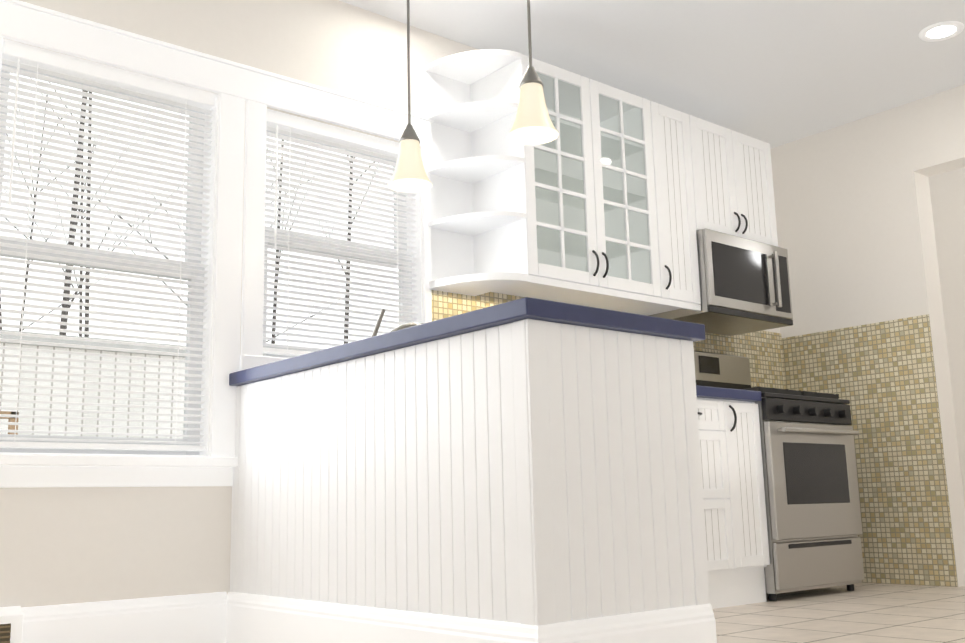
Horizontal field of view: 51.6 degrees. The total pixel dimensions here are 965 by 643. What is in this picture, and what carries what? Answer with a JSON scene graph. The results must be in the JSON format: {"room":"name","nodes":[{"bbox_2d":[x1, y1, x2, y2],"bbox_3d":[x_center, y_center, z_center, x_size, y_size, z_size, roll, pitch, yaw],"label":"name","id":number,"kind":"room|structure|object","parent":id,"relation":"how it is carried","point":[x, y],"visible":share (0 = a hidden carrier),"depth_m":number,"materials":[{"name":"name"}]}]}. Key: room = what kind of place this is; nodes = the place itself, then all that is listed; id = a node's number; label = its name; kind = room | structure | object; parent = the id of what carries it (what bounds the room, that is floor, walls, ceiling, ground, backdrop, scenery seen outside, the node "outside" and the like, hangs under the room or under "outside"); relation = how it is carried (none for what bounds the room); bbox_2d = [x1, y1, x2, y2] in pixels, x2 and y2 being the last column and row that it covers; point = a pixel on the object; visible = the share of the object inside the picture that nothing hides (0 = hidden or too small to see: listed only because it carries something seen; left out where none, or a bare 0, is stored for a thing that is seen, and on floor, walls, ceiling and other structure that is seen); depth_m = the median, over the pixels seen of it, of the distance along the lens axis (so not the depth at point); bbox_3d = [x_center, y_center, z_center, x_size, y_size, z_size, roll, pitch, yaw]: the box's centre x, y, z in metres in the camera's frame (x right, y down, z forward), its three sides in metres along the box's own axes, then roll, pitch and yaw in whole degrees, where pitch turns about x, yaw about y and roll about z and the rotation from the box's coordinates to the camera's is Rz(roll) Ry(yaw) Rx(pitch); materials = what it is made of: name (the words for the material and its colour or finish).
{"room":"kitchen","nodes":[
{"label":"kitchen","id":0,"kind":"room"},
{"bbox_2d":[0,0,779,607],"bbox_3d":[0.023,0.002,4.490,7.145,2.520,0.160,7,-14,-39],"label":"wall","id":1,"kind":"structure","parent":0,"point":[58,546],"depth_m":3.42,"materials":[{"name":"paint"}]},
{"bbox_2d":[22,592,226,642],"bbox_3d":[-1.744,0.902,2.685,2.265,0.178,0.017,7,-14,-39],"label":"baseboard","id":2,"kind":"structure","parent":1,"relation":"attached to","point":[195,618],"depth_m":3.17,"materials":[{"name":"white wood"}]},
{"bbox_2d":[0,606,23,642],"bbox_3d":[-1.504,0.920,2.841,0.355,0.182,0.046,7,-14,-39],"label":"air vent register","id":3,"kind":"object","parent":2,"relation":"attached to","point":[11,624],"visible":0.98,"depth_m":2.93,"materials":[{"name":"white metal"}]},
{"bbox_2d":[0,0,433,487],"bbox_3d":[-1.298,-0.232,3.384,2.740,1.570,0.205,7,-14,-39],"label":"window","id":4,"kind":"structure","parent":1,"relation":"in","point":[235,86],"depth_m":3.58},
{"bbox_2d":[0,41,417,450],"bbox_3d":[-1.243,-0.226,3.387,2.524,1.313,0.049,7,-14,-39],"label":"window blinds","id":5,"kind":"object","parent":4,"relation":"attached to","point":[18,56],"visible":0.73,"depth_m":3.46,"materials":[{"name":"white plastic"}]},
{"bbox_2d":[431,290,786,388],"bbox_3d":[0.769,0.629,4.880,2.580,1.395,0.014,7,-14,-39],"label":"backsplash","id":6,"kind":"structure","parent":1,"relation":"attached to","point":[764,349],"depth_m":5.52,"materials":[{"name":"tile"}]},
{"bbox_2d":[585,96,708,315],"bbox_3d":[0.820,-0.546,4.927,0.409,0.970,0.348,7,-14,-39],"label":"upper cabinet","id":7,"kind":"object","parent":1,"relation":"attached to","point":[611,198],"depth_m":4.75,"materials":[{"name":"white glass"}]},
{"bbox_2d":[701,119,777,246],"bbox_3d":[1.194,-0.681,5.273,0.691,0.597,0.348,7,-14,-39],"label":"upper cabinet","id":8,"kind":"object","parent":1,"relation":"attached to","point":[739,190],"depth_m":5.16,"materials":[{"name":"white wood"}]},
{"bbox_2d":[649,228,792,335],"bbox_3d":[1.240,-0.190,5.145,0.693,0.410,0.449,7,-14,-39],"label":"microwave","id":9,"kind":"object","parent":8,"relation":"attached to","point":[744,285],"visible":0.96,"depth_m":4.99,"materials":[{"name":"silver metal"}]},
{"bbox_2d":[339,0,964,148],"bbox_3d":[2.075,-1.812,2.158,7.305,0.100,6.860,7,-14,-39],"label":"ceiling","id":10,"kind":"structure","parent":0,"point":[774,73],"depth_m":4.66,"materials":[{"name":"paint"}]},
{"bbox_2d":[388,0,431,191],"bbox_3d":[-0.264,-0.951,3.565,0.156,0.970,0.156,7,-14,-39],"label":"pendant light","id":11,"kind":"object","parent":10,"relation":"hanging from","point":[409,174],"visible":1,"depth_m":3.48,"materials":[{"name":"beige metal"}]},
{"bbox_2d":[508,0,558,144],"bbox_3d":[0.143,-1.042,3.124,0.156,0.970,0.156,7,-14,-39],"label":"pendant light","id":12,"kind":"object","parent":10,"relation":"hanging from","point":[533,124],"visible":1,"depth_m":3.04,"materials":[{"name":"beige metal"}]},
{"bbox_2d":[919,21,963,41],"bbox_3d":[2.086,-1.317,4.535,0.190,0.008,0.190,7,-14,-39],"label":"recessed light","id":13,"kind":"object","parent":10,"relation":"in","point":[940,31],"visible":1,"depth_m":4.53,"materials":[{"name":"white"}]},
{"bbox_2d":[712,583,964,642],"bbox_3d":[2.137,0.763,1.680,7.305,0.100,6.860,7,-14,-39],"label":"floor","id":14,"kind":"structure","parent":0,"point":[878,613],"depth_m":3.79,"materials":[{"name":"tile"}]},
{"bbox_2d":[226,309,716,642],"bbox_3d":[-0.136,0.577,3.082,0.625,0.885,1.572,7,-14,-39],"label":"half wall","id":15,"kind":"structure","parent":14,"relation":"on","point":[525,470],"depth_m":2.59,"materials":[{"name":"white wood"}]},
{"bbox_2d":[229,297,704,384],"bbox_3d":[-0.143,0.118,3.163,0.675,0.044,1.582,7,-14,-39],"label":"countertop","id":16,"kind":"structure","parent":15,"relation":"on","point":[511,310],"depth_m":2.67,"materials":[{"name":"blue stone"}]},
{"bbox_2d":[371,309,423,336],"bbox_3d":[-0.297,0.066,3.610,0.231,0.227,0.184,7,-14,-39],"label":"faucet","id":17,"kind":"object","parent":16,"relation":"on","point":[399,327],"visible":0.19,"depth_m":3.61,"materials":[{"name":"silver metal"}]},
{"bbox_2d":[697,397,747,608],"bbox_3d":[0.644,0.791,4.337,0.707,0.885,0.598,7,-14,-39],"label":"base cabinet","id":18,"kind":"object","parent":14,"relation":"on","point":[736,537],"depth_m":4.28,"materials":[{"name":"white wood"}]},
{"bbox_2d":[696,385,761,400],"bbox_3d":[0.446,0.306,4.254,1.636,0.044,0.618,7,-14,-39],"label":"countertop","id":19,"kind":"structure","parent":18,"relation":"on","point":[701,391],"depth_m":4.39,"materials":[{"name":"blue stone"}]},
{"bbox_2d":[736,401,769,603],"bbox_3d":[0.979,0.834,4.613,0.259,0.885,0.598,7,-14,-39],"label":"base cabinet","id":20,"kind":"object","parent":14,"relation":"on","point":[756,546],"depth_m":4.42,"materials":[{"name":"white wood"}]},
{"bbox_2d":[694,350,864,600],"bbox_3d":[1.387,0.713,4.920,0.725,1.215,0.695,7,-14,-39],"label":"range","id":21,"kind":"object","parent":14,"relation":"on","point":[813,515],"visible":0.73,"depth_m":4.66,"materials":[{"name":"silver metal"}]},
{"bbox_2d":[770,84,964,586],"bbox_3d":[2.628,0.013,4.886,0.160,2.520,2.578,7,-14,-39],"label":"wall","id":22,"kind":"structure","parent":0,"point":[855,224],"depth_m":5.44,"materials":[{"name":"paint"}]},
{"bbox_2d":[783,314,957,586],"bbox_3d":[2.042,0.687,5.358,0.009,1.395,0.870,7,-14,-39],"label":"backsplash","id":23,"kind":"structure","parent":22,"relation":"attached to","point":[881,376],"depth_m":5.22,"materials":[{"name":"tile"}]},
{"bbox_2d":[929,167,964,503],"bbox_3d":[3.584,0.136,5.674,0.150,2.520,2.578,7,-14,-39],"label":"wall","id":24,"kind":"structure","parent":0,"point":[947,191],"depth_m":6.34,"materials":[{"name":"paint"}]},
{"label":"outside","id":25,"kind":"structure","parent":0,"visible":0},
{"bbox_2d":[0,77,377,438],"bbox_3d":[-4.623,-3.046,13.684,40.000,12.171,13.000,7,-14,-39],"label":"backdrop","id":26,"kind":"structure","parent":25,"point":[56,406],"depth_m":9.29,"materials":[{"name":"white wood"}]}
]}

